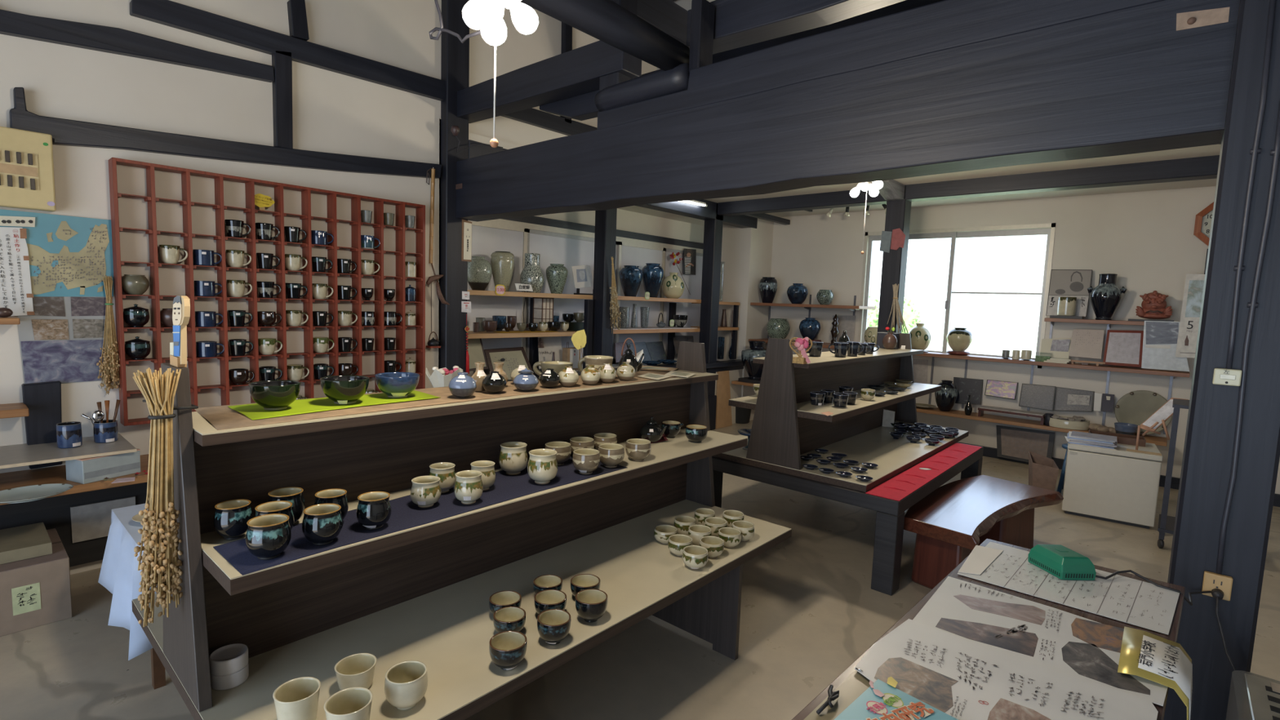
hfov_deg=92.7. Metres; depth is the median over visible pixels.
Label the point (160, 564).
straw bundle
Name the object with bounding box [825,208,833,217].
spotlight
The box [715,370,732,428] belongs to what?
plywood board
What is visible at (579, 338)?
leaf
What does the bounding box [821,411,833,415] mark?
paper slip
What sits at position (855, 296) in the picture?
shelf rail
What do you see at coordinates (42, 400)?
trim
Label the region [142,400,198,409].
cord
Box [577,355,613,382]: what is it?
pot
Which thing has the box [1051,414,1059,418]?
shard
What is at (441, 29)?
cable
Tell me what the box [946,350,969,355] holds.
stand
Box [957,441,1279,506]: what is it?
baseboard
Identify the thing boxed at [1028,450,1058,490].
sack
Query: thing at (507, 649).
tea cup
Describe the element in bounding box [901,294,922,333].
tree
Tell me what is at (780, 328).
vase
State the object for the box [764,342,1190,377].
wall shelf
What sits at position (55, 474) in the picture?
shelf
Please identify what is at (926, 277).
window pane
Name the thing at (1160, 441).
wall shelf
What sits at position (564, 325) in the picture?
bowl
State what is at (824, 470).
sauce dish
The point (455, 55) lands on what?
post
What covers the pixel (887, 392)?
dish
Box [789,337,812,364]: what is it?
heart ornament
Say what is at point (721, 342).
bottle
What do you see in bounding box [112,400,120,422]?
wooden spoon
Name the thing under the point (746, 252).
wall
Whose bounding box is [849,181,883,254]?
ceiling lamp
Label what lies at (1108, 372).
shelf rail
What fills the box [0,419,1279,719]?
floor
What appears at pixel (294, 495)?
tea cup
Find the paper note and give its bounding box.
[1116,444,1128,448]
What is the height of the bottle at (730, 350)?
0.221 m
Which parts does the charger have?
power cord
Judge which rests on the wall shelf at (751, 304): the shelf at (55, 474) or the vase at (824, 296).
the vase at (824, 296)
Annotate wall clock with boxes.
[1193,202,1213,245]
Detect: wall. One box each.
[0,0,656,574]
[438,119,440,368]
[533,208,704,243]
[656,0,715,70]
[686,0,905,53]
[715,368,742,423]
[716,217,773,420]
[768,186,1279,493]
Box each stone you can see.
[1088,423,1102,431]
[1096,426,1109,431]
[1107,426,1114,432]
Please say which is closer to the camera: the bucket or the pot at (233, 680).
the pot at (233, 680)
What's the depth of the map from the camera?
2.61 m
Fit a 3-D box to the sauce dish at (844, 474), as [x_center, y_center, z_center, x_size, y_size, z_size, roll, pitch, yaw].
[1.004,0.565,3.007,0.080,0.016,0.067,4,6,18]
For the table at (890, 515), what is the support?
on the floor
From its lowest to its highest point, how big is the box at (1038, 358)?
0.075 m
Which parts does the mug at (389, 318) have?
handle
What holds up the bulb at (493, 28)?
attached to the ceiling lamp at (486, 15)
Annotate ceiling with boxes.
[468,132,704,226]
[704,144,1221,217]
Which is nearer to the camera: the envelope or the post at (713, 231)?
the envelope
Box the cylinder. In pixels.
[1044,413,1053,426]
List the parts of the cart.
leg, leg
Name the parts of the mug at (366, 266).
handle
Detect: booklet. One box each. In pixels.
[834,679,958,719]
[1044,360,1068,364]
[1046,359,1069,362]
[1049,357,1071,360]
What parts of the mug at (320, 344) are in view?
handle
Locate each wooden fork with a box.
[96,401,102,422]
[104,400,110,422]
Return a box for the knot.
[816,684,839,714]
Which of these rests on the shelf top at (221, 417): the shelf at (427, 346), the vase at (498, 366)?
the vase at (498, 366)
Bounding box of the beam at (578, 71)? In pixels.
[457,40,641,123]
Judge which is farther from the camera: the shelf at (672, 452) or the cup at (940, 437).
the cup at (940, 437)
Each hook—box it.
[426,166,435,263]
[426,263,449,305]
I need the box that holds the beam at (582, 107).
[539,89,599,120]
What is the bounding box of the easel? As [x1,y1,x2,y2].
[1069,360,1105,365]
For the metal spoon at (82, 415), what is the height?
0.120 m
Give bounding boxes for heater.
[1226,670,1279,719]
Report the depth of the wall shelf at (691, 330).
5.71 m
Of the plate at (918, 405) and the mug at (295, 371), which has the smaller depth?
the mug at (295, 371)
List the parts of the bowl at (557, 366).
handle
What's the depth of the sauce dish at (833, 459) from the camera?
3.31 m
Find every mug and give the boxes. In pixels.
[159,244,187,264]
[192,248,221,266]
[194,280,222,296]
[195,311,222,327]
[195,341,223,357]
[224,219,251,237]
[225,249,251,267]
[226,280,252,297]
[227,310,253,326]
[228,338,253,355]
[228,368,254,385]
[255,222,279,240]
[256,253,279,269]
[256,281,281,297]
[257,311,281,326]
[257,337,282,355]
[258,366,282,381]
[284,226,306,243]
[284,253,307,271]
[284,282,307,298]
[285,310,308,326]
[287,364,309,381]
[296,395,306,399]
[311,230,333,245]
[311,256,333,272]
[311,283,333,299]
[312,311,333,326]
[312,337,333,352]
[313,363,334,379]
[337,258,356,273]
[337,284,357,299]
[337,311,357,325]
[337,337,357,351]
[338,363,358,375]
[360,235,379,249]
[360,259,380,275]
[364,389,378,393]
[383,311,401,325]
[384,360,401,372]
[804,341,823,356]
[828,342,848,357]
[846,341,864,356]
[857,342,871,355]
[864,342,879,354]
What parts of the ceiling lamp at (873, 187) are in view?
pull cord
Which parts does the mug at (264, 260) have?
handle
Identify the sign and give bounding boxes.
[461,301,471,312]
[462,291,469,299]
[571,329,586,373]
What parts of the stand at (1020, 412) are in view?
leg, leg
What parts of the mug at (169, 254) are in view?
handle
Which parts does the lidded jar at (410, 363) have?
lid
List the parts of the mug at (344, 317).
handle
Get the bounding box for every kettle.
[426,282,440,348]
[426,331,439,346]
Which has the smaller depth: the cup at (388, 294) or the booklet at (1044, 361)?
the cup at (388, 294)
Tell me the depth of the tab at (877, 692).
0.94 m
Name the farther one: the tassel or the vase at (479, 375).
the tassel
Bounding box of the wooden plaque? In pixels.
[461,219,471,262]
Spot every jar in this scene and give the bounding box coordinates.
[123,303,149,327]
[124,336,151,359]
[404,284,416,301]
[404,310,415,325]
[405,357,415,373]
[512,368,538,391]
[1057,297,1076,315]
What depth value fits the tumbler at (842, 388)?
3.59 m
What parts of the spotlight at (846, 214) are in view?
bulb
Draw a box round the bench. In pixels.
[903,475,1063,589]
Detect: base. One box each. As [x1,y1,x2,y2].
[737,377,760,383]
[1049,315,1084,319]
[1128,319,1173,321]
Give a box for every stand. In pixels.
[131,341,791,719]
[711,332,968,492]
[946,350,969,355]
[977,405,1045,425]
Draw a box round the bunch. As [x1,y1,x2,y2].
[887,283,908,333]
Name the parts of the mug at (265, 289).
handle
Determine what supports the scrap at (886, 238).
attached to the post at (898, 212)
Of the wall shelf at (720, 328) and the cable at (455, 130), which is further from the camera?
the wall shelf at (720, 328)
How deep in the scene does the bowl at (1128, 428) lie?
4.74 m
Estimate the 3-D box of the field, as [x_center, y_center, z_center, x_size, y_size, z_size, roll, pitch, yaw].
[41.741,-1.377,47.598,120.000,0.200,113.400,7,7,41]
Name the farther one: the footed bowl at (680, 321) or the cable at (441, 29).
the footed bowl at (680, 321)
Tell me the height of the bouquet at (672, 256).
0.432 m
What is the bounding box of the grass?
[609,256,621,333]
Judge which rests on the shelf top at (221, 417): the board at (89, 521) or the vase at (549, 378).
the vase at (549, 378)
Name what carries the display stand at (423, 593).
on the floor
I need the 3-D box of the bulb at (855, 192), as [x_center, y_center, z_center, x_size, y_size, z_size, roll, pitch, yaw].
[1.259,-0.992,3.532,0.080,0.101,0.064,7,7,41]
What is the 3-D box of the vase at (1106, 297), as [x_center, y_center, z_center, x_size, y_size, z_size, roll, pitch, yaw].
[3.717,-0.502,4.872,0.208,0.364,0.208,2,5,0]
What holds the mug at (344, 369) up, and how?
on the mug rack
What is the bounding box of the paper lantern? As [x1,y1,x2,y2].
[533,297,554,331]
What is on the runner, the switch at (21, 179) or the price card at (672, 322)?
the price card at (672, 322)
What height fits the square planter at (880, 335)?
0.115 m
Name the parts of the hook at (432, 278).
rod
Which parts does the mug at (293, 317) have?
handle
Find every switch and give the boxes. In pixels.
[4,150,10,162]
[7,174,13,186]
[16,151,22,164]
[18,176,24,188]
[27,153,32,165]
[30,178,35,190]
[1212,368,1242,386]
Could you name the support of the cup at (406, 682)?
on the display stand at (423, 593)
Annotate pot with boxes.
[55,421,82,448]
[93,419,118,443]
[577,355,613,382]
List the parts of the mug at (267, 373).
handle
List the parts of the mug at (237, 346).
handle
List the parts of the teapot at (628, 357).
lid, handle, spout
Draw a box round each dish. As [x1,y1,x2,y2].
[800,455,813,460]
[802,464,817,470]
[807,453,821,458]
[814,448,828,453]
[816,459,831,464]
[818,467,834,473]
[826,456,841,462]
[831,453,847,457]
[832,462,848,468]
[835,471,852,477]
[843,459,858,465]
[850,466,867,472]
[855,475,873,481]
[862,462,878,468]
[866,385,884,390]
[875,392,885,396]
[883,382,902,386]
[884,391,898,394]
[887,386,906,391]
[894,382,911,388]
[895,379,912,383]
[1044,415,1089,430]
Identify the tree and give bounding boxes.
[866,295,879,328]
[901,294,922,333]
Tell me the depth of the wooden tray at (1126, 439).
4.07 m
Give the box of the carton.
[0,522,52,564]
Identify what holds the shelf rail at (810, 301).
attached to the wall at (1145, 238)
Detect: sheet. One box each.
[0,226,35,315]
[854,618,1158,719]
[912,359,928,382]
[912,576,1168,706]
[957,541,1179,635]
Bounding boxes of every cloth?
[97,503,156,660]
[213,453,626,575]
[227,390,439,420]
[493,330,555,333]
[640,433,667,443]
[865,442,982,501]
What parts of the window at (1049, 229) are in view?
sash, sash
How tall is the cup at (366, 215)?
0.071 m
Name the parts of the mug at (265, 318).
handle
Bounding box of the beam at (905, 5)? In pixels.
[641,0,943,75]
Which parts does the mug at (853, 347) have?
handle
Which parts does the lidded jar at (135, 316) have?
lid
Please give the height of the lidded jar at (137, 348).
0.105 m
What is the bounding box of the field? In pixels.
[924,328,1037,358]
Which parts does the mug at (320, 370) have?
handle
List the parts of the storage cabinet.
panel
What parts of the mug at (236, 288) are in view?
handle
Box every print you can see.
[614,342,627,362]
[626,342,651,362]
[644,341,666,360]
[673,335,693,354]
[684,257,690,273]
[831,315,855,342]
[1046,295,1088,316]
[1048,270,1091,295]
[1066,394,1089,405]
[1146,321,1178,344]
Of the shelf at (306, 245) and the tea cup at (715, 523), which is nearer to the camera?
the tea cup at (715, 523)
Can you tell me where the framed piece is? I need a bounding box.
[1102,329,1143,367]
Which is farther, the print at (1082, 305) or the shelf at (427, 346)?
the print at (1082, 305)
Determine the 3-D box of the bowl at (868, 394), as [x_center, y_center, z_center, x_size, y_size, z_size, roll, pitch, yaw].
[1.320,0.202,3.540,0.082,0.062,0.082,7,7,41]
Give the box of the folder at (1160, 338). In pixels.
[1141,320,1189,371]
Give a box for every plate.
[0,483,73,503]
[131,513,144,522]
[915,403,936,408]
[1115,390,1172,435]
[1176,7,1229,31]
[1201,570,1232,600]
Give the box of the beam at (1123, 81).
[456,0,1239,221]
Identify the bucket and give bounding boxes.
[735,397,751,423]
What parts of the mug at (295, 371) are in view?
handle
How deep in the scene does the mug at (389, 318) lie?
3.63 m
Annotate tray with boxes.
[1088,430,1146,446]
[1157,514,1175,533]
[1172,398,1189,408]
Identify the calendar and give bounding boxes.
[1175,273,1204,358]
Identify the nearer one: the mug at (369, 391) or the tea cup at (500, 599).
the tea cup at (500, 599)
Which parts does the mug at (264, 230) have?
handle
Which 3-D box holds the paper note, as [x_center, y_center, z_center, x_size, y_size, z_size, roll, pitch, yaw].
[3.116,0.560,3.988,0.090,0.002,0.090,3,6,12]
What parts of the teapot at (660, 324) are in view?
handle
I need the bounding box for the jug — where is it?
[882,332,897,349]
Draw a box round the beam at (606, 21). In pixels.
[520,0,689,71]
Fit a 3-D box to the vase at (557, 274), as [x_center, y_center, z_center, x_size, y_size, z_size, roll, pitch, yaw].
[-0.673,-0.655,4.939,0.178,0.237,0.178,2,5,0]
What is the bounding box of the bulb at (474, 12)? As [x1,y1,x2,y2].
[462,0,488,30]
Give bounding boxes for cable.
[428,0,480,43]
[450,125,502,154]
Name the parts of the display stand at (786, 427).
panel, panel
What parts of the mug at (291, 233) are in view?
handle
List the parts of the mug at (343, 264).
handle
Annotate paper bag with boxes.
[562,342,580,370]
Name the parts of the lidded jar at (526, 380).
lid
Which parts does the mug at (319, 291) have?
handle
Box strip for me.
[1204,248,1208,274]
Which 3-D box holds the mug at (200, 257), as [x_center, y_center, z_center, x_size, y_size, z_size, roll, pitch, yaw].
[-2.091,-0.492,2.951,0.085,0.075,0.113,7,8,43]
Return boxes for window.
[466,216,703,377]
[857,222,1055,368]
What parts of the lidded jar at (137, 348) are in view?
lid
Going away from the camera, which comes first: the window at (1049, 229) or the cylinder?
the cylinder
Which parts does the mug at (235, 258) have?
handle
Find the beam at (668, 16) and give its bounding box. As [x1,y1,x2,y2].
[636,0,689,48]
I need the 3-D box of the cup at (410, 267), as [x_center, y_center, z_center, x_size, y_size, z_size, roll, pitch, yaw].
[-1.405,-0.552,3.730,0.072,0.093,0.072,7,7,40]
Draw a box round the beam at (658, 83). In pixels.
[594,62,689,111]
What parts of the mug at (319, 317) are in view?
handle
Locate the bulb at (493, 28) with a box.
[480,0,506,45]
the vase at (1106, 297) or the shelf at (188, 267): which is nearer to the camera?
the shelf at (188, 267)
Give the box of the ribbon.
[1117,626,1191,719]
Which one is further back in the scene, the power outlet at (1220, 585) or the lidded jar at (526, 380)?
the lidded jar at (526, 380)
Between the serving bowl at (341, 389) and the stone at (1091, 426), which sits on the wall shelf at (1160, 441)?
the stone at (1091, 426)
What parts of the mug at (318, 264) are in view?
handle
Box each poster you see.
[17,296,107,383]
[537,336,562,368]
[1045,269,1092,316]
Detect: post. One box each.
[440,0,469,372]
[591,208,617,356]
[599,0,637,91]
[688,0,715,72]
[698,203,723,430]
[875,193,911,346]
[1163,0,1279,719]
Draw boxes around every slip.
[111,476,135,483]
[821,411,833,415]
[958,545,1003,574]
[1137,635,1194,719]
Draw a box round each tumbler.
[809,391,825,405]
[820,389,835,403]
[833,392,848,407]
[839,386,853,393]
[842,391,857,404]
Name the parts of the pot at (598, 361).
handle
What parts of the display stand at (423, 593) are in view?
panel, panel, leg panel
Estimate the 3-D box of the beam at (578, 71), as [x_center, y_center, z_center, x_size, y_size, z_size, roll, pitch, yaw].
[-0.597,-1.548,3.455,1.500,0.180,0.140,7,7,41]
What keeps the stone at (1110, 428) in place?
on the wall shelf at (1160, 441)
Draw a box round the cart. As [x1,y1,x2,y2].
[1157,398,1189,548]
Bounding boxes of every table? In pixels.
[151,648,165,689]
[711,442,983,595]
[791,538,1185,719]
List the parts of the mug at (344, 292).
handle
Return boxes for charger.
[1027,544,1211,605]
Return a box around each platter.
[641,360,662,365]
[657,359,676,364]
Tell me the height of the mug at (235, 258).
0.085 m
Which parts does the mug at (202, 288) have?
handle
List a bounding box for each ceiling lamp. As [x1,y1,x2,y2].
[462,0,538,147]
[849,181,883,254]
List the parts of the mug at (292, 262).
handle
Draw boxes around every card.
[254,193,274,210]
[495,284,505,295]
[515,283,533,291]
[638,373,671,379]
[640,365,678,370]
[644,292,649,299]
[665,370,695,377]
[669,319,674,326]
[882,408,894,427]
[1093,392,1102,411]
[1101,393,1114,412]
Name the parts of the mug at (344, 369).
handle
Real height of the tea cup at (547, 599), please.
0.057 m
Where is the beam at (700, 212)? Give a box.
[468,139,757,228]
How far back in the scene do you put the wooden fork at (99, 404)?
2.64 m
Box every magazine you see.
[1064,435,1111,447]
[1066,432,1113,444]
[1066,433,1114,444]
[1067,441,1114,448]
[1068,431,1115,442]
[1070,440,1116,447]
[1070,443,1115,449]
[1071,431,1116,441]
[1071,440,1117,446]
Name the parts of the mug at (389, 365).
handle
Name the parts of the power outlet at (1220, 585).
cord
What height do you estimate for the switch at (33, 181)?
0.044 m
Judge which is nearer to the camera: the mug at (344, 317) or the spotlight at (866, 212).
the mug at (344, 317)
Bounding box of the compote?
[737,428,751,450]
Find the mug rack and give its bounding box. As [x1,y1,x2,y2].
[108,157,425,426]
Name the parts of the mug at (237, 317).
handle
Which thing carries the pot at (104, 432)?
on the wall shelf at (18, 455)
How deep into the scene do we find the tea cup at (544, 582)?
1.85 m
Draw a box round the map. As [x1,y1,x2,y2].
[0,208,113,296]
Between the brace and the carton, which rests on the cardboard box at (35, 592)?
the carton
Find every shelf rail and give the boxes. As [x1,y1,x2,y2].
[766,306,770,346]
[806,294,811,353]
[853,295,856,315]
[928,356,934,404]
[961,359,968,408]
[1026,364,1034,417]
[1048,323,1053,338]
[1102,370,1110,426]
[1103,324,1109,354]
[1163,376,1173,434]
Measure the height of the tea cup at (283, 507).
0.078 m
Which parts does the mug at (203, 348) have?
handle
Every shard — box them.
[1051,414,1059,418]
[1066,417,1075,421]
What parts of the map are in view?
picture strip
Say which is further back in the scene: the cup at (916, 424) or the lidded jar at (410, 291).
the cup at (916, 424)
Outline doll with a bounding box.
[169,295,190,367]
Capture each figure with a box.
[0,307,13,317]
[830,314,839,343]
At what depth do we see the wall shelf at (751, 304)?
6.19 m
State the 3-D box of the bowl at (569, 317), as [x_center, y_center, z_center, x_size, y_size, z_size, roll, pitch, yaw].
[-0.601,-0.352,5.124,0.101,0.070,0.101,-2,7,-35]
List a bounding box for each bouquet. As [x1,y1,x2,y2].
[426,365,462,387]
[669,252,690,294]
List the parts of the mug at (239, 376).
handle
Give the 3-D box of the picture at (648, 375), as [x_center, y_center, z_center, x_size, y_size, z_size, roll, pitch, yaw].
[0.054,0.064,2.456,0.106,0.001,0.088,7,7,41]
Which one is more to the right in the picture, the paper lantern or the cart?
the cart
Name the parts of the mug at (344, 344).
handle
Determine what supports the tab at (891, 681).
on the sheet at (962, 678)
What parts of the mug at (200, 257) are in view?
handle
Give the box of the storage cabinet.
[1062,442,1163,528]
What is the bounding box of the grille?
[1244,673,1279,719]
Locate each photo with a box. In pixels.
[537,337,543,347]
[576,268,586,282]
[683,248,696,275]
[1040,337,1071,359]
[1185,280,1204,317]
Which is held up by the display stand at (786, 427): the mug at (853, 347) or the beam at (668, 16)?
the mug at (853, 347)
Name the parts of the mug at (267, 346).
handle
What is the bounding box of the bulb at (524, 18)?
[504,0,538,34]
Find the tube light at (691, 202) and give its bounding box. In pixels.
[678,200,707,206]
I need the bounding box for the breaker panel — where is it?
[0,126,56,211]
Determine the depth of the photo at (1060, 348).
5.13 m
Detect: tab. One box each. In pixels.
[869,680,873,688]
[872,688,884,697]
[887,676,897,688]
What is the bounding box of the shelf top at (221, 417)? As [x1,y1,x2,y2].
[195,369,679,430]
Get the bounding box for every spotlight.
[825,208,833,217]
[843,206,849,216]
[862,204,869,214]
[882,204,886,213]
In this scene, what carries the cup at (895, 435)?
on the display stand at (786, 427)
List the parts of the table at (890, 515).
leg, leg, leg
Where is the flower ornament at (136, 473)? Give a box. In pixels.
[134,470,147,475]
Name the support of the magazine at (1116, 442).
on the magazine at (1070, 440)
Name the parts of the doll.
sash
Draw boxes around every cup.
[121,274,149,294]
[160,308,173,327]
[213,498,253,540]
[245,513,291,559]
[254,500,294,530]
[267,486,305,524]
[272,676,320,719]
[302,503,342,545]
[314,488,348,519]
[324,686,373,719]
[334,653,376,690]
[356,491,391,529]
[360,209,372,222]
[361,288,373,300]
[361,311,374,325]
[361,337,373,351]
[383,213,394,226]
[383,288,395,301]
[384,337,395,350]
[384,660,427,710]
[404,215,415,228]
[404,261,416,277]
[410,475,441,507]
[428,462,456,493]
[453,470,483,504]
[470,460,495,490]
[488,590,521,614]
[488,631,527,670]
[493,606,525,633]
[498,441,528,475]
[527,448,557,484]
[533,574,562,594]
[533,589,566,613]
[537,608,571,644]
[544,441,571,465]
[568,436,594,453]
[569,573,600,596]
[572,448,599,474]
[574,588,608,622]
[593,432,617,448]
[598,443,624,467]
[625,438,651,461]
[653,524,677,544]
[667,533,693,556]
[673,515,695,535]
[682,545,708,569]
[685,424,707,443]
[688,524,711,545]
[693,507,715,524]
[698,535,724,558]
[704,516,727,537]
[717,527,741,547]
[722,510,744,527]
[731,520,754,542]
[889,431,902,439]
[894,424,906,429]
[894,429,907,435]
[902,423,914,430]
[906,435,920,442]
[908,426,922,431]
[911,431,926,439]
[914,422,927,426]
[918,426,931,432]
[924,429,938,435]
[924,438,939,445]
[928,434,944,440]
[929,425,942,429]
[932,427,945,434]
[939,431,953,438]
[945,427,958,431]
[946,430,959,437]
[1001,350,1009,358]
[1012,350,1020,359]
[1021,350,1031,359]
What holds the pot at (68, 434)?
on the wall shelf at (18, 455)
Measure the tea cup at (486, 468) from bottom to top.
0.076 m
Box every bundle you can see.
[96,275,120,395]
[133,368,182,626]
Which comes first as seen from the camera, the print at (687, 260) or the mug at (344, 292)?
the mug at (344, 292)
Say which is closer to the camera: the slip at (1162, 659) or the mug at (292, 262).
the slip at (1162, 659)
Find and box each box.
[0,528,72,636]
[65,448,140,484]
[208,643,248,675]
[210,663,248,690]
[566,321,583,330]
[1035,351,1052,361]
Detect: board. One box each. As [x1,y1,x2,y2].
[70,496,135,542]
[528,297,538,376]
[582,299,593,368]
[666,302,676,364]
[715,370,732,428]
[731,305,738,359]
[995,425,1055,462]
[1068,328,1104,359]
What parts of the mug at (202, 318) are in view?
handle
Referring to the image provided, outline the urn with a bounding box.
[741,340,766,379]
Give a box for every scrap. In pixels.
[879,231,892,253]
[890,228,905,249]
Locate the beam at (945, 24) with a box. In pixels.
[597,0,1158,129]
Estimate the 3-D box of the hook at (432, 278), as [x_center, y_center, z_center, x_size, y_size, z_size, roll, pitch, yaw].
[-1.278,-0.481,3.866,0.036,0.268,0.164,7,7,41]
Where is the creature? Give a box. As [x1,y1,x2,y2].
[1135,290,1172,319]
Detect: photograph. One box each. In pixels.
[20,339,103,383]
[31,319,69,339]
[32,297,65,316]
[71,297,106,315]
[72,319,105,337]
[874,657,958,712]
[935,617,1038,657]
[953,594,1044,625]
[987,697,1051,719]
[1061,641,1150,694]
[1071,617,1124,653]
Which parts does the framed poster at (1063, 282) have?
printed handle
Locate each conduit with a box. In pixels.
[1216,101,1279,573]
[1226,0,1275,368]
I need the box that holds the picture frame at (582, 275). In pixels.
[571,264,593,295]
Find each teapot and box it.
[618,337,644,373]
[639,416,666,442]
[656,312,666,327]
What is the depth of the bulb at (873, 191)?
3.44 m
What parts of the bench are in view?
leg, seat, leg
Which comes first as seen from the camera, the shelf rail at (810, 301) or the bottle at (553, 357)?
the bottle at (553, 357)
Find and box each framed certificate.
[466,338,488,371]
[484,346,534,379]
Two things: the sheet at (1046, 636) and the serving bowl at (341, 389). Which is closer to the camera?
the sheet at (1046, 636)
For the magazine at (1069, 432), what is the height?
0.008 m
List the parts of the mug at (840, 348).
handle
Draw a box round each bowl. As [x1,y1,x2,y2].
[248,380,301,410]
[320,375,368,404]
[374,372,419,398]
[472,322,479,332]
[475,317,484,331]
[482,320,497,332]
[492,315,506,330]
[504,323,511,331]
[506,315,516,330]
[516,322,526,331]
[528,323,537,331]
[533,360,573,375]
[538,321,547,331]
[547,321,560,330]
[553,315,559,321]
[560,321,568,330]
[562,313,574,322]
[573,312,584,322]
[636,362,642,371]
[661,420,684,438]
[673,315,688,327]
[753,383,759,395]
[860,388,875,400]
[890,422,904,426]
[1114,422,1137,435]
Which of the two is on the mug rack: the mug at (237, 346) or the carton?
the mug at (237, 346)
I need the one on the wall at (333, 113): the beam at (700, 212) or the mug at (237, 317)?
the beam at (700, 212)
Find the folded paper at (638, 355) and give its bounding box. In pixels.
[635,349,644,362]
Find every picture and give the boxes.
[488,350,528,379]
[640,366,668,369]
[644,373,664,377]
[670,372,688,375]
[953,377,982,404]
[984,379,1017,399]
[1018,383,1055,410]
[1053,386,1094,412]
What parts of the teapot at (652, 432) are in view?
lid, spout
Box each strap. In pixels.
[455,183,462,189]
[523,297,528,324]
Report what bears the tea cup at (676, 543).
on the display stand at (423, 593)
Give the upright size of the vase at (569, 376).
0.065 m
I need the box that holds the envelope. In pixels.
[1126,448,1161,455]
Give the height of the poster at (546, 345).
0.294 m
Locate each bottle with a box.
[551,351,555,360]
[630,303,637,328]
[717,337,724,359]
[720,309,726,326]
[728,338,732,359]
[964,395,972,415]
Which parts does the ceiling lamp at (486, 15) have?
pull cord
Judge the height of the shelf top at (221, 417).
0.003 m
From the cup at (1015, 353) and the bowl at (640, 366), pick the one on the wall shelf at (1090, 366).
the cup at (1015, 353)
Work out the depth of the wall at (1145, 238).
5.17 m
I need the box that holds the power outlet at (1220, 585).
[1201,570,1235,671]
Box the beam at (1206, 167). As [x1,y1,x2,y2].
[717,155,1219,216]
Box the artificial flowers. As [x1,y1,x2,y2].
[884,326,894,332]
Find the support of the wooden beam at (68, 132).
attached to the wall at (333, 113)
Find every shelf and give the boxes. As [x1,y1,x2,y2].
[0,315,20,324]
[0,402,29,418]
[0,433,137,468]
[0,453,148,505]
[117,192,422,232]
[119,226,422,256]
[120,261,422,280]
[122,294,422,304]
[124,324,422,331]
[124,348,422,364]
[126,371,422,396]
[132,499,791,719]
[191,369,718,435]
[193,374,718,446]
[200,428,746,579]
[201,438,747,595]
[426,345,440,348]
[466,329,577,338]
[467,289,592,299]
[613,328,699,333]
[615,295,701,302]
[690,325,738,330]
[691,301,739,305]
[711,431,968,492]
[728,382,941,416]
[728,386,941,422]
[731,380,755,386]
[748,337,834,348]
[750,302,875,309]
[752,350,924,368]
[754,346,923,364]
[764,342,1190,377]
[915,406,1167,446]
[1044,317,1144,325]
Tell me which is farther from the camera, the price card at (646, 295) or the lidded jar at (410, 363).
the price card at (646, 295)
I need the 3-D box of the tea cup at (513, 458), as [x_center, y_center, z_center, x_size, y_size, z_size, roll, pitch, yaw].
[-0.398,0.311,1.920,0.089,0.092,0.089,-2,7,-33]
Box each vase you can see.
[448,372,476,397]
[467,256,492,290]
[471,362,486,391]
[481,371,506,393]
[490,251,514,291]
[493,362,508,382]
[510,364,533,381]
[520,253,543,293]
[538,368,560,387]
[546,263,568,293]
[558,366,578,386]
[578,271,584,279]
[580,364,600,384]
[598,363,616,382]
[616,361,635,380]
[617,306,629,328]
[619,265,642,296]
[640,306,649,328]
[641,262,663,297]
[662,272,684,298]
[759,276,777,302]
[765,318,790,338]
[786,283,808,303]
[799,317,821,339]
[816,289,834,305]
[838,330,849,342]
[863,326,877,346]
[908,323,931,350]
[934,380,957,411]
[946,327,973,351]
[1087,273,1127,319]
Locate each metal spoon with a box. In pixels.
[80,413,94,426]
[92,410,104,422]
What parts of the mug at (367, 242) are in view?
handle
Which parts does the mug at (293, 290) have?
handle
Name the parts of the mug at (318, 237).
handle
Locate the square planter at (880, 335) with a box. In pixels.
[876,332,899,349]
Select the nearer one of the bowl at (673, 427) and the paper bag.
the bowl at (673, 427)
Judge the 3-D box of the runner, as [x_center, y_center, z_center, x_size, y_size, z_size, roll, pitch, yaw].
[0.039,-0.304,5.818,0.270,0.006,1.360,7,7,41]
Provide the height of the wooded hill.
13.752 m
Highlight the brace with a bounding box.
[878,179,905,200]
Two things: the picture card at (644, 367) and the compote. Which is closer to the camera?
the picture card at (644, 367)
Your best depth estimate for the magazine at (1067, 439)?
3.99 m
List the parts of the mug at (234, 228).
handle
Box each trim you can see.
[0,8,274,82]
[0,482,148,567]
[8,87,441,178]
[21,380,62,469]
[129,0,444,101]
[271,51,293,148]
[287,0,309,40]
[501,107,597,135]
[507,359,743,381]
[536,360,743,377]
[560,22,572,122]
[744,213,790,224]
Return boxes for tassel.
[464,314,469,373]

